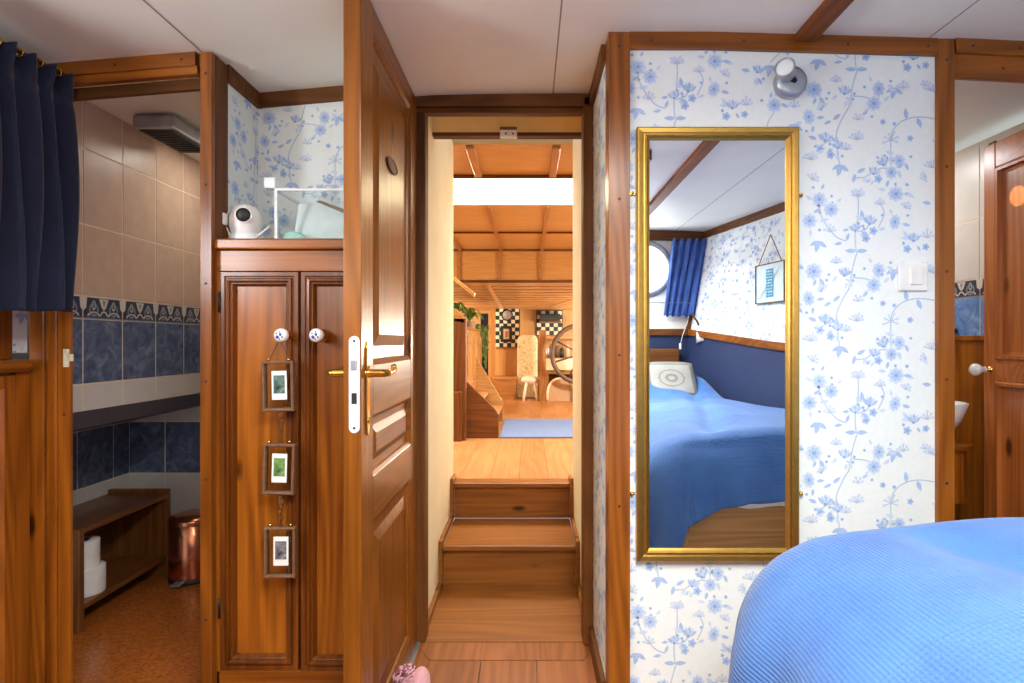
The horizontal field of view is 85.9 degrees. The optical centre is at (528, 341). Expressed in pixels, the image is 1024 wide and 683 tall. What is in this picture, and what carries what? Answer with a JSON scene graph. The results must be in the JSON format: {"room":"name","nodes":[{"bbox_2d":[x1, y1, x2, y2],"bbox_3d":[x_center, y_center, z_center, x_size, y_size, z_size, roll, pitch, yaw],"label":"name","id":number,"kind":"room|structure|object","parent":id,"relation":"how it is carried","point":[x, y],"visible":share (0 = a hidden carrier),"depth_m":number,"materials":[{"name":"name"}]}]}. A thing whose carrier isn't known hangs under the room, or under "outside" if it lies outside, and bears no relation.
{"room":"ship interior","nodes":[
{"label":"ship interior","id":0,"kind":"room"},
{"bbox_2d":[12,311,28,358],"bbox_3d":[-1.425,0.100,2.100,1.090,1.900,1.200,0,0,0],"label":"shell","id":1,"kind":"object","parent":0,"point":[14,355],"depth_m":2.12,"materials":[{"name":"grey metal"}]},
{"bbox_2d":[0,101,199,682],"bbox_3d":[-1.413,0.135,0.720,0.045,1.830,3.760,0,0,0],"label":"wall","id":2,"kind":"structure","parent":0,"point":[136,301],"depth_m":1.86,"materials":[{"name":"beige tile"}]},
{"bbox_2d":[0,311,11,359],"bbox_3d":[-1.403,-0.346,1.396,0.005,0.787,0.192,0,0,0],"label":"board","id":3,"kind":"object","parent":2,"relation":"attached to","point":[5,316],"visible":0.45,"depth_m":1.47,"materials":[{"name":"brown wood"}]},
{"bbox_2d":[0,359,33,373],"bbox_3d":[-1.399,0.065,0.186,0.052,0.036,2.692,0,0,0],"label":"window ledge","id":4,"kind":"object","parent":2,"relation":"attached to","point":[9,365],"visible":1,"depth_m":1.48,"materials":[{"name":"brown wood"}]},
{"bbox_2d":[73,421,128,505],"bbox_3d":[-1.889,0.630,2.050,0.002,0.840,1.100,0,0,0],"label":"wall","id":5,"kind":"structure","parent":0,"point":[100,454],"depth_m":2.42,"materials":[{"name":"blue tile"}]},
{"bbox_2d":[129,406,199,514],"bbox_3d":[-1.387,0.135,2.599,1.005,1.830,0.002,0,0,0],"label":"wall","id":6,"kind":"structure","parent":0,"point":[164,449],"depth_m":2.60,"materials":[{"name":"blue tile"}]},
{"bbox_2d":[73,393,199,431],"bbox_3d":[-1.648,0.263,2.050,0.494,0.225,1.100,0,0,0],"label":"ledge","id":7,"kind":"object","parent":6,"relation":"attached to","point":[89,419],"visible":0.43,"depth_m":1.98,"materials":[{"name":"stone"}]},
{"bbox_2d":[73,576,596,682],"bbox_3d":[0.013,1.080,0.710,4.026,0.060,4.020,0,0,0],"label":"floor","id":8,"kind":"structure","parent":0,"point":[147,630],"depth_m":1.86,"materials":[{"name":"brown wood"}]},
{"bbox_2d":[73,488,170,633],"bbox_3d":[-1.750,0.855,2.230,0.269,0.390,0.504,0,0,0],"label":"shelf","id":9,"kind":"object","parent":8,"relation":"on","point":[131,524],"visible":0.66,"depth_m":2.40,"materials":[{"name":"brown wood"}]},
{"bbox_2d":[84,560,105,597],"bbox_3d":[-1.685,0.905,2.100,0.112,0.100,0.112,0,0,0],"label":"paper roll","id":10,"kind":"object","parent":9,"relation":"on","point":[94,578],"visible":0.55,"depth_m":2.07,"materials":[{"name":"white paper"}]},
{"bbox_2d":[84,535,99,569],"bbox_3d":[-1.700,0.805,2.095,0.106,0.100,0.106,0,0,0],"label":"paper roll","id":11,"kind":"object","parent":10,"relation":"on","point":[91,543],"visible":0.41,"depth_m":2.08,"materials":[{"name":"white paper"}]},
{"bbox_2d":[168,508,199,586],"bbox_3d":[-1.506,0.904,2.452,0.196,0.292,0.215,0,0,38],"label":"pedal bin","id":12,"kind":"object","parent":8,"relation":"on","point":[184,526],"visible":0.61,"depth_m":2.37,"materials":[{"name":"orange metal"}]},
{"bbox_2d":[215,238,342,682],"bbox_3d":[-0.671,0.380,1.639,0.431,1.341,0.301,0,0,0],"label":"cupboard","id":13,"kind":"object","parent":8,"relation":"on","point":[270,291],"visible":0.82,"depth_m":1.56,"materials":[{"name":"brown wood"}]},
{"bbox_2d":[222,208,231,236],"bbox_3d":[-0.865,-0.348,1.657,0.026,0.111,0.171,0,0,14],"label":"plug adapter","id":14,"kind":"object","parent":13,"relation":"on","point":[224,215],"visible":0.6,"depth_m":1.59,"materials":[{"name":"white plastic"}]},
{"bbox_2d":[228,204,261,237],"bbox_3d":[-0.840,-0.349,1.627,0.090,0.116,0.096,0,0,0],"label":"camera","id":15,"kind":"object","parent":13,"relation":"on","point":[244,220],"visible":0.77,"depth_m":1.59,"materials":[{"name":"white plastic"}]},
{"bbox_2d":[254,226,269,237],"bbox_3d":[-0.771,-0.314,1.585,0.052,0.043,0.006,0,0,0],"label":"stick","id":16,"kind":"object","parent":13,"relation":"on","point":[268,227],"visible":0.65,"depth_m":1.58,"materials":[{"name":"plastic"}]},
{"bbox_2d":[261,342,296,577],"bbox_3d":[-0.686,0.319,1.516,0.093,0.655,0.028,0,0,0],"label":"photo frame","id":17,"kind":"object","parent":13,"relation":"hanging from","point":[280,544],"depth_m":1.51,"materials":[{"name":"brown wood"}]},
{"bbox_2d":[271,371,286,399],"bbox_3d":[-0.686,0.119,1.512,0.043,0.080,0.002,0,0,0],"label":"photo","id":18,"kind":"object","parent":17,"relation":"attached to","point":[279,378],"depth_m":1.51,"materials":[{"name":"white paper"}]},
{"bbox_2d":[273,375,284,393],"bbox_3d":[-0.686,0.116,1.510,0.032,0.051,0.001,0,0,0],"label":"picture","id":19,"kind":"object","parent":17,"relation":"attached to","point":[278,380],"depth_m":1.51},
{"bbox_2d":[271,453,286,482],"bbox_3d":[-0.686,0.346,1.512,0.043,0.080,0.002,0,0,0],"label":"photo","id":20,"kind":"object","parent":17,"relation":"attached to","point":[279,461],"depth_m":1.51,"materials":[{"name":"white paper"}]},
{"bbox_2d":[273,458,284,476],"bbox_3d":[-0.686,0.344,1.510,0.032,0.051,0.001,0,0,0],"label":"picture","id":21,"kind":"object","parent":17,"relation":"attached to","point":[278,463],"depth_m":1.51},
{"bbox_2d":[275,541,285,558],"bbox_3d":[-0.682,0.572,1.510,0.031,0.050,0.001,0,0,0],"label":"picture","id":22,"kind":"object","parent":17,"relation":"attached to","point":[280,546],"depth_m":1.51},
{"bbox_2d":[278,495,283,520],"bbox_3d":[-0.679,0.454,1.509,0.016,0.076,0.013,0,0,0],"label":"charm","id":23,"kind":"object","parent":17,"relation":"attached to","point":[280,496],"visible":1,"depth_m":1.51,"materials":[{"name":"brown wood"}]},
{"bbox_2d":[273,537,288,565],"bbox_3d":[-0.682,0.575,1.512,0.041,0.079,0.002,0,0,0],"label":"photo","id":24,"kind":"object","parent":17,"relation":"attached to","point":[280,544],"depth_m":1.51,"materials":[{"name":"white paper"}]},
{"bbox_2d":[279,411,283,432],"bbox_3d":[-0.679,0.218,1.508,0.012,0.065,0.011,0,0,0],"label":"charm","id":25,"kind":"object","parent":17,"relation":"attached to","point":[281,412],"visible":1,"depth_m":1.50,"materials":[{"name":"brown wood"}]},
{"bbox_2d":[215,238,342,249],"bbox_3d":[-0.671,-0.276,1.665,0.431,0.031,0.250,0,0,0],"label":"shelf","id":26,"kind":"object","parent":13,"relation":"attached to","point":[220,243],"depth_m":1.54,"materials":[{"name":"brown wood"}]},
{"bbox_2d":[274,188,342,237],"bbox_3d":[-0.604,-0.367,1.690,0.278,0.166,0.183,0,0,0],"label":"glass case","id":27,"kind":"object","parent":13,"relation":"on","point":[321,219],"visible":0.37,"depth_m":1.68,"materials":[{"name":"white glass"}]},
{"bbox_2d":[264,177,279,190],"bbox_3d":[-0.756,-0.464,1.617,0.034,0.032,0.035,0,0,0],"label":"block","id":28,"kind":"object","parent":27,"relation":"on","point":[270,183],"visible":0.89,"depth_m":1.60,"materials":[{"name":"plastic"}]},
{"bbox_2d":[311,331,318,339],"bbox_3d":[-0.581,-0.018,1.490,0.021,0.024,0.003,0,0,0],"label":"knob","id":29,"kind":"object","parent":13,"relation":"on","point":[314,334],"depth_m":1.49,"materials":[{"name":"white ceramic"}]},
{"bbox_2d":[392,663,430,682],"bbox_3d":[-0.345,0.996,1.599,0.114,0.106,0.124,0,0,0],"label":"slipper","id":30,"kind":"object","parent":8,"relation":"on","point":[406,673],"visible":1,"depth_m":1.59,"materials":[{"name":"pink fabric"}]},
{"bbox_2d":[421,474,582,642],"bbox_3d":[-0.084,0.869,2.362,0.602,0.403,0.875,0,0,0],"label":"staircase","id":31,"kind":"structure","parent":8,"relation":"on","point":[509,556],"depth_m":2.38,"materials":[{"name":"brown wood"}]},
{"bbox_3d":[1.055,0.550,-0.010,1.130,1.000,2.201,0,0,0],"label":"bed","id":32,"kind":"object","parent":8,"relation":"on","visible":0},
{"bbox_2d":[728,517,1023,682],"bbox_3d":[0.898,0.589,0.090,1.150,0.871,2.110,0,0,0],"label":"bedspread","id":33,"kind":"object","parent":32,"relation":"on","point":[937,602],"visible":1,"depth_m":0.81,"materials":[{"name":"blue fabric"}]},
{"bbox_2d":[428,117,452,608],"bbox_3d":[-0.405,0.020,2.385,0.040,2.060,0.830,0,0,0],"label":"wall","id":34,"kind":"structure","parent":0,"point":[440,151],"depth_m":2.34,"materials":[{"name":"beige paint"}]},
{"bbox_2d":[417,114,427,641],"bbox_3d":[-0.404,0.100,1.950,0.083,1.900,0.059,0,0,0],"label":"door frame","id":35,"kind":"structure","parent":34,"relation":"attached to","point":[422,119],"depth_m":1.92,"materials":[{"name":"brown wood"}]},
{"bbox_2d":[415,93,588,116],"bbox_3d":[-0.102,-0.829,1.930,0.685,0.062,0.060,0,0,0],"label":"lintel","id":36,"kind":"object","parent":35,"relation":"attached to","point":[517,104],"visible":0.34,"depth_m":1.90,"materials":[{"name":"brown wood"}]},
{"bbox_2d":[453,146,572,282],"bbox_3d":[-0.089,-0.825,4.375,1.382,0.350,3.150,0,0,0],"label":"trim","id":37,"kind":"structure","parent":34,"relation":"attached to","point":[555,154],"depth_m":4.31,"materials":[{"name":"brown wood"}]},
{"bbox_2d":[461,310,503,378],"bbox_3d":[0.000,0.185,11.030,5.200,1.770,0.060,0,0,0],"label":"wall","id":38,"kind":"structure","parent":0,"point":[477,321],"depth_m":11.00,"materials":[{"name":"brown wood"}]},
{"bbox_2d":[433,117,580,131],"bbox_3d":[-0.084,-0.887,2.092,0.602,0.105,0.265,0,0,0],"label":"ceiling","id":39,"kind":"structure","parent":0,"point":[440,124],"depth_m":2.20,"materials":[{"name":"brown wood"}]},
{"bbox_2d":[0,0,1023,161],"bbox_3d":[0.000,-0.798,0.825,4.000,0.187,4.250,0,0,0],"label":"ceiling","id":40,"kind":"structure","parent":0,"point":[441,47],"depth_m":1.48,"materials":[{"name":"white paint"}]},
{"bbox_2d":[133,115,199,152],"bbox_3d":[-1.265,-0.739,1.975,0.140,0.052,0.250,0,0,0],"label":"fan","id":41,"kind":"object","parent":40,"relation":"attached to","point":[169,130],"visible":0.87,"depth_m":1.89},
{"bbox_2d":[146,132,199,151],"bbox_3d":[-1.265,-0.715,1.971,0.090,0.004,0.182,0,0,0],"label":"grille","id":42,"kind":"object","parent":41,"relation":"attached to","point":[176,141],"depth_m":1.97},
{"bbox_2d":[795,0,853,41],"bbox_3d":[0.767,-0.846,0.170,0.056,0.027,2.740,0,0,0],"label":"ceiling beam","id":43,"kind":"structure","parent":40,"relation":"attached to","point":[828,11],"depth_m":1.43,"materials":[{"name":"brown wood"}]},
{"bbox_2d":[452,139,572,309],"bbox_3d":[0.000,-0.836,7.045,5.200,0.408,8.530,0,0,0],"label":"ceiling","id":44,"kind":"structure","parent":0,"point":[495,156],"depth_m":5.26,"materials":[{"name":"brown wood"}]},
{"bbox_2d":[481,313,487,374],"bbox_3d":[-0.860,0.075,10.600,0.146,1.250,0.045,0,0,0],"label":"curtain","id":45,"kind":"object","parent":44,"relation":"hanging from","point":[484,322],"visible":0.45,"depth_m":10.61,"materials":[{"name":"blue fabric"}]},
{"bbox_2d":[453,179,572,204],"bbox_3d":[0.000,-1.123,3.650,2.640,0.254,0.720,0,0,0],"label":"skylight window","id":46,"kind":"structure","parent":44,"relation":"attached to","point":[465,191],"depth_m":3.98,"materials":[{"name":"white glass"}]},
{"bbox_2d":[485,283,572,308],"bbox_3d":[0.231,-0.633,8.295,1.582,0.012,4.610,0,0,0],"label":"beams","id":47,"kind":"structure","parent":44,"relation":"attached to","point":[488,286],"depth_m":8.32,"materials":[{"name":"brown wood"}]},
{"bbox_2d":[453,414,572,488],"bbox_3d":[-0.175,0.717,4.043,4.449,0.050,2.515,0,0,0],"label":"floor","id":48,"kind":"structure","parent":0,"point":[473,458],"depth_m":3.32,"materials":[{"name":"brown wood"}]},
{"bbox_2d":[453,277,474,441],"bbox_3d":[-0.517,0.120,3.865,0.285,1.143,0.130,0,0,0],"label":"panel","id":49,"kind":"object","parent":48,"relation":"on","point":[459,322],"visible":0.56,"depth_m":3.86,"materials":[{"name":"brown wood"}]},
{"bbox_2d":[467,357,502,437],"bbox_3d":[-0.419,0.408,4.410,0.401,0.568,0.920,0,0,0],"label":"steps","id":50,"kind":"structure","parent":48,"relation":"on","point":[484,403],"depth_m":3.95,"materials":[{"name":"brown wood"}]},
{"bbox_2d":[500,419,572,437],"bbox_3d":[0.094,0.686,4.410,0.612,0.012,0.920,0,0,0],"label":"floor mat","id":51,"kind":"object","parent":48,"relation":"on","point":[512,428],"visible":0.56,"depth_m":4.32,"materials":[{"name":"blue fabric"}]},
{"bbox_2d":[503,395,572,413],"bbox_3d":[0.000,1.065,8.250,5.198,0.030,5.900,0,0,0],"label":"floor","id":52,"kind":"structure","parent":0,"point":[530,405],"depth_m":8.85,"materials":[{"name":"brown wood"}]},
{"bbox_2d":[467,327,481,388],"bbox_3d":[-1.085,0.425,7.850,0.570,1.250,3.140,0,0,0],"label":"sideboard","id":53,"kind":"object","parent":52,"relation":"on","point":[474,339],"visible":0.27,"depth_m":7.93,"materials":[{"name":"brown wood"}]},
{"bbox_2d":[453,302,467,313],"bbox_3d":[-0.952,-0.356,7.076,0.475,0.312,0.417,0,0,30],"label":"potted plant","id":54,"kind":"object","parent":53,"relation":"on","point":[457,306],"visible":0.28,"depth_m":7.01,"materials":[{"name":"green plant"}]},
{"bbox_2d":[461,306,483,327],"bbox_3d":[-0.961,-0.375,8.599,0.539,0.350,0.569,0,0,0],"label":"potted plant","id":55,"kind":"object","parent":53,"relation":"on","point":[470,315],"visible":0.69,"depth_m":8.56,"materials":[{"name":"green plant"}]},
{"bbox_2d":[475,324,489,368],"bbox_3d":[-0.754,0.078,9.175,0.139,0.760,0.433,0,0,29],"label":"trailing plant","id":56,"kind":"object","parent":53,"relation":"on","point":[477,326],"visible":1,"depth_m":9.17,"materials":[{"name":"green plant"}]},
{"bbox_2d":[490,308,495,385],"bbox_3d":[-0.674,0.205,10.300,0.094,1.690,0.100,0,0,0],"label":"trim","id":57,"kind":"structure","parent":52,"relation":"on","point":[492,310],"depth_m":10.25,"materials":[{"name":"brown wood"}]},
{"bbox_2d":[493,375,516,399],"bbox_3d":[-0.441,0.843,10.220,0.441,0.414,0.500,0,0,0],"label":"locker","id":58,"kind":"object","parent":52,"relation":"on","point":[505,385],"visible":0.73,"depth_m":10.00,"materials":[{"name":"brown wood"}]},
{"bbox_2d":[496,347,516,374],"bbox_3d":[-0.415,0.383,10.490,0.469,0.558,0.060,0,0,0],"label":"wainscot panel","id":59,"kind":"object","parent":58,"relation":"on","point":[508,356],"visible":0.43,"depth_m":10.48,"materials":[{"name":"brown wood"}]},
{"bbox_2d":[496,309,519,346],"bbox_3d":[-0.415,-0.277,10.512,0.479,0.774,0.036,0,0,0],"label":"panel","id":60,"kind":"object","parent":59,"relation":"on","point":[514,322],"visible":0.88,"depth_m":10.49,"materials":[{"name":"multicoloured tile"}]},
{"bbox_2d":[501,326,511,341],"bbox_3d":[-0.432,-0.152,10.477,0.218,0.304,0.030,0,0,0],"label":"framed picture","id":61,"kind":"object","parent":60,"relation":"attached to","point":[506,331],"visible":1,"depth_m":10.46,"materials":[{"name":"orange metal"}]},
{"bbox_2d":[501,309,512,320],"bbox_3d":[-0.418,-0.513,10.478,0.224,0.224,0.024,0,0,0],"label":"wall plate","id":62,"kind":"object","parent":60,"relation":"attached to","point":[506,314],"visible":1,"depth_m":10.47,"materials":[{"name":"white ceramic"}]},
{"bbox_2d":[517,335,537,397],"bbox_3d":[-0.028,0.450,10.205,0.371,1.160,0.090,0,0,0],"label":"screen","id":63,"kind":"object","parent":52,"relation":"on","point":[527,345],"visible":0.88,"depth_m":10.16,"materials":[{"name":"fabric"}]},
{"bbox_2d":[521,375,538,400],"bbox_3d":[0.027,0.830,9.950,0.340,0.450,0.300,0,0,0],"label":"stool","id":64,"kind":"object","parent":52,"relation":"on","point":[530,379],"visible":1,"depth_m":9.84,"materials":[{"name":"beige wood"}]},
{"bbox_2d":[539,330,545,400],"bbox_3d":[0.240,0.418,9.810,0.125,1.264,0.120,0,0,0],"label":"trim","id":65,"kind":"structure","parent":52,"relation":"on","point":[542,333],"depth_m":9.75,"materials":[{"name":"brown wood"}]},
{"bbox_2d":[546,377,572,400],"bbox_3d":[0.567,0.838,9.889,0.530,0.424,0.322,0,0,0],"label":"tub chair","id":66,"kind":"object","parent":52,"relation":"on","point":[558,389],"visible":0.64,"depth_m":9.75,"materials":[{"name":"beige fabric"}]},
{"bbox_2d":[546,357,572,390],"bbox_3d":[0.753,0.676,10.600,0.901,0.747,0.540,0,0,0],"label":"countertop","id":67,"kind":"structure","parent":52,"relation":"on","point":[565,366],"depth_m":10.33,"materials":[{"name":"brown wood"}]},
{"bbox_2d":[546,346,548,357],"bbox_3d":[0.357,0.193,10.600,0.076,0.220,0.076,0,0,0],"label":"jar","id":68,"kind":"object","parent":67,"relation":"on","point":[547,347],"visible":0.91,"depth_m":10.57,"materials":[{"name":"grey ceramic"}]},
{"bbox_2d":[555,345,558,357],"bbox_3d":[0.540,0.183,10.600,0.085,0.240,0.085,0,0,0],"label":"jar","id":69,"kind":"object","parent":67,"relation":"on","point":[557,346],"visible":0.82,"depth_m":10.57,"materials":[{"name":"glass"}]},
{"bbox_2d":[560,348,563,357],"bbox_3d":[0.636,0.208,10.600,0.085,0.190,0.085,0,0,0],"label":"jar","id":70,"kind":"object","parent":67,"relation":"on","point":[561,349],"visible":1,"depth_m":10.57,"materials":[{"name":"black glass"}]},
{"bbox_2d":[565,345,569,357],"bbox_3d":[0.742,0.178,10.600,0.094,0.250,0.094,0,0,0],"label":"jar","id":71,"kind":"object","parent":67,"relation":"on","point":[567,350],"visible":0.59,"depth_m":10.56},
{"bbox_2d":[520,310,572,394],"bbox_3d":[1.091,0.205,10.940,2.817,1.690,0.080,0,0,0],"label":"wall","id":72,"kind":"structure","parent":0,"point":[527,317],"depth_m":10.90,"materials":[{"name":"brown wood"}]},
{"bbox_2d":[536,310,562,335],"bbox_3d":[0.404,-0.375,10.862,0.523,0.503,0.036,0,0,0],"label":"panel","id":73,"kind":"object","parent":72,"relation":"attached to","point":[551,328],"visible":0.58,"depth_m":10.84,"materials":[{"name":"multicoloured tile"}]},
{"bbox_2d":[539,314,560,322],"bbox_3d":[0.408,-0.462,10.715,0.428,0.165,0.230,0,0,0],"label":"box","id":74,"kind":"object","parent":73,"relation":"attached to","point":[544,318],"visible":1,"depth_m":10.62,"materials":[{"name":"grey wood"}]},
{"bbox_2d":[546,335,572,343],"bbox_3d":[0.739,-0.044,10.750,0.895,0.165,0.260,0,0,0],"label":"wall shelf","id":75,"kind":"object","parent":72,"relation":"attached to","point":[547,336],"visible":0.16,"depth_m":10.62,"materials":[{"name":"brown wood"}]},
{"bbox_2d":[73,50,1023,682],"bbox_3d":[0.175,0.090,1.679,3.150,1.920,0.303,0,0,0],"label":"wall","id":76,"kind":"structure","parent":0,"point":[866,123],"depth_m":1.54,"materials":[{"name":"paper"}]},
{"bbox_2d":[29,311,45,682],"bbox_3d":[-1.383,0.150,1.552,0.043,1.800,0.017,0,0,0],"label":"trim","id":77,"kind":"structure","parent":76,"relation":"attached to","point":[37,320],"depth_m":1.54,"materials":[{"name":"brown wood"}]},
{"bbox_2d":[0,38,79,311],"bbox_3d":[-1.254,-0.396,1.206,0.063,0.672,0.612,0,0,0],"label":"curtain","id":78,"kind":"object","parent":76,"relation":"hanging from","point":[40,175],"visible":1,"depth_m":1.38,"materials":[{"name":"fabric"}]},
{"bbox_2d":[46,311,57,682],"bbox_3d":[-1.335,0.150,1.544,0.034,1.800,0.013,0,0,0],"label":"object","id":79,"kind":"structure","parent":76,"relation":"attached to","point":[51,316],"depth_m":1.54,"materials":[{"name":"brown wood"}]},
{"bbox_2d":[58,311,73,682],"bbox_3d":[-1.290,0.150,1.535,0.043,1.800,0.014,0,0,0],"label":"trim","id":80,"kind":"structure","parent":76,"relation":"attached to","point":[65,319],"depth_m":1.53,"materials":[{"name":"brown wood"}]},
{"bbox_2d":[38,51,198,75],"bbox_3d":[-1.171,-0.764,1.529,0.497,0.079,0.021,0,0,0],"label":"trim","id":81,"kind":"structure","parent":76,"relation":"attached to","point":[183,59],"depth_m":1.52,"materials":[{"name":"brown wood"}]},
{"bbox_2d":[200,52,216,682],"bbox_3d":[-0.896,0.123,1.561,0.032,1.854,0.077,0,0,0],"label":"wooden post","id":82,"kind":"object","parent":76,"relation":"attached to","point":[208,253],"depth_m":1.52,"materials":[{"name":"brown wood"}]},
{"bbox_2d":[215,55,227,238],"bbox_3d":[-0.885,-0.533,1.573,0.014,0.545,0.065,0,0,0],"label":"lining","id":83,"kind":"object","parent":76,"relation":"attached to","point":[221,83],"visible":0.76,"depth_m":1.57,"materials":[{"name":"brown wood"}]},
{"bbox_2d":[227,64,342,108],"bbox_3d":[-0.672,-0.803,1.700,0.435,0.083,0.200,0,0,0],"label":"trim","id":84,"kind":"structure","parent":76,"relation":"attached to","point":[239,83],"depth_m":1.78,"materials":[{"name":"brown wood"}]},
{"bbox_2d":[326,0,416,682],"bbox_3d":[-0.411,0.100,1.593,0.153,1.885,0.644,0,0,0],"label":"door","id":85,"kind":"structure","parent":76,"relation":"in","point":[378,371],"depth_m":1.45,"materials":[{"name":"brown wood"}]},
{"bbox_2d":[409,642,420,664],"bbox_3d":[-0.403,1.048,1.740,0.049,0.005,0.360,0,0,0],"label":"trim","id":86,"kind":"structure","parent":76,"relation":"attached to","point":[412,658],"depth_m":1.85,"materials":[{"name":"grey metal"}]},
{"bbox_2d":[605,32,629,682],"bbox_3d":[0.251,0.094,1.558,0.060,1.912,0.063,0,0,0],"label":"wooden post","id":87,"kind":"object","parent":76,"relation":"attached to","point":[617,46],"depth_m":1.53,"materials":[{"name":"brown wood"}]},
{"bbox_2d":[630,127,802,561],"bbox_3d":[0.522,0.006,1.526,0.481,1.201,0.024,0,0,0],"label":"wall mirror","id":88,"kind":"object","parent":76,"relation":"attached to","point":[717,208],"visible":0.89,"depth_m":1.52,"materials":[{"name":"gold metal"}]},
{"bbox_2d":[630,32,937,56],"bbox_3d":[0.709,-0.830,1.533,0.855,0.064,0.014,0,0,0],"label":"trim","id":89,"kind":"structure","parent":76,"relation":"attached to","point":[639,41],"depth_m":1.53,"materials":[{"name":"brown wood"}]},
{"bbox_2d":[773,57,806,99],"bbox_3d":[0.718,-0.721,1.501,0.106,0.088,0.075,0,0,0],"label":"spotlight","id":90,"kind":"object","parent":76,"relation":"attached to","point":[790,81],"visible":1,"depth_m":1.51,"materials":[{"name":"grey metal"}]},
{"bbox_2d":[898,263,927,290],"bbox_3d":[1.071,-0.182,1.533,0.081,0.078,0.012,0,0,0],"label":"light switch","id":91,"kind":"object","parent":76,"relation":"attached to","point":[911,276],"visible":1,"depth_m":1.53,"materials":[{"name":"white plastic"}]},
{"bbox_2d":[935,39,954,521],"bbox_3d":[1.159,0.104,1.557,0.046,1.892,0.065,0,0,0],"label":"trim","id":92,"kind":"structure","parent":76,"relation":"attached to","point":[945,59],"depth_m":1.53,"materials":[{"name":"brown wood"}]},
{"bbox_2d":[955,38,1023,56],"bbox_3d":[1.466,-0.809,1.530,0.568,0.068,0.019,0,0,0],"label":"trim","id":93,"kind":"structure","parent":76,"relation":"attached to","point":[967,46],"depth_m":1.52,"materials":[{"name":"brown wood"}]},
{"bbox_2d":[969,129,1023,517],"bbox_3d":[1.636,0.150,1.799,0.103,1.739,0.402,0,0,0],"label":"door","id":94,"kind":"structure","parent":76,"relation":"in","point":[1003,368],"depth_m":1.91,"materials":[{"name":"red wood"}]},
{"bbox_2d":[550,324,572,383],"bbox_3d":[0.899,0.358,9.585,1.082,1.384,0.270,0,0,0],"label":"wheel","id":95,"kind":"object","parent":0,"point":[560,333],"visible":0.29,"depth_m":9.47,"materials":[{"name":"brown wood"}]},
{"bbox_2d":[573,66,604,674],"bbox_3d":[0.238,0.020,2.160,0.043,2.060,1.140,0,0,0],"label":"wall","id":96,"kind":"structure","parent":0,"point":[599,105],"depth_m":1.81,"materials":[{"name":"paper"}]},
{"bbox_2d":[432,132,580,138],"bbox_3d":[-0.084,-0.829,2.211,0.602,0.014,0.038,0,0,0],"label":"trim","id":97,"kind":"structure","parent":96,"relation":"attached to","point":[436,135],"depth_m":2.19,"materials":[{"name":"brown wood"}]},
{"bbox_2d":[500,127,516,138],"bbox_3d":[-0.081,-0.829,2.178,0.067,0.042,0.029,0,0,0],"label":"door catch","id":98,"kind":"object","parent":97,"relation":"in","point":[505,132],"depth_m":2.17,"materials":[{"name":"white plastic"}]},
{"bbox_2d":[581,97,592,644],"bbox_3d":[0.214,0.100,1.940,0.052,1.900,0.080,0,0,0],"label":"door frame","id":99,"kind":"structure","parent":96,"relation":"attached to","point":[587,117],"depth_m":1.90,"materials":[{"name":"brown wood"}]},
{"bbox_2d":[589,626,604,682],"bbox_3d":[0.216,1.015,1.755,0.016,0.070,0.330,0,0,0],"label":"baseboard","id":100,"kind":"structure","parent":96,"relation":"attached to","point":[596,659],"depth_m":1.74,"materials":[{"name":"brown wood"}]},
{"bbox_2d":[589,44,604,106],"bbox_3d":[0.216,-0.837,1.755,0.016,0.050,0.330,0,0,0],"label":"trim","id":101,"kind":"structure","parent":96,"relation":"attached to","point":[600,64],"depth_m":1.70,"materials":[{"name":"brown wood"}]},
{"bbox_2d":[955,335,983,519],"bbox_3d":[1.755,0.512,2.232,0.040,1.075,1.304,0,0,0],"label":"boards","id":102,"kind":"object","parent":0,"point":[969,350],"visible":0.09,"depth_m":2.17,"materials":[{"name":"brown wood"}]},
{"bbox_2d":[955,122,1023,335],"bbox_3d":[1.754,-0.400,2.225,0.002,0.760,1.250,0,0,0],"label":"wall","id":103,"kind":"structure","parent":0,"point":[969,161],"depth_m":2.18,"materials":[{"name":"beige tile"}]},
{"bbox_3d":[1.575,1.075,2.300,0.850,0.050,1.400,0,0,0],"label":"floor","id":104,"kind":"structure","parent":0,"visible":0},
{"bbox_2d":[955,438,972,503],"bbox_3d":[1.413,0.709,2.183,0.445,0.683,0.435,0,0,0],"label":"washstand","id":105,"kind":"object","parent":104,"relation":"on","point":[962,447],"visible":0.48,"depth_m":1.98,"materials":[{"name":"brown wood"}]},
{"bbox_2d":[955,401,968,428],"bbox_3d":[1.527,0.297,2.110,0.256,0.138,0.256,0,0,0],"label":"basin","id":106,"kind":"object","parent":105,"relation":"on","point":[961,408],"visible":0.11,"depth_m":2.01,"materials":[{"name":"white ceramic"}]},
{"bbox_2d":[955,438,972,451],"bbox_3d":[1.413,0.381,2.183,0.445,0.028,0.435,0,0,0],"label":"countertop","id":107,"kind":"structure","parent":105,"relation":"on","point":[960,445],"depth_m":1.97,"materials":[{"name":"brown wood"}]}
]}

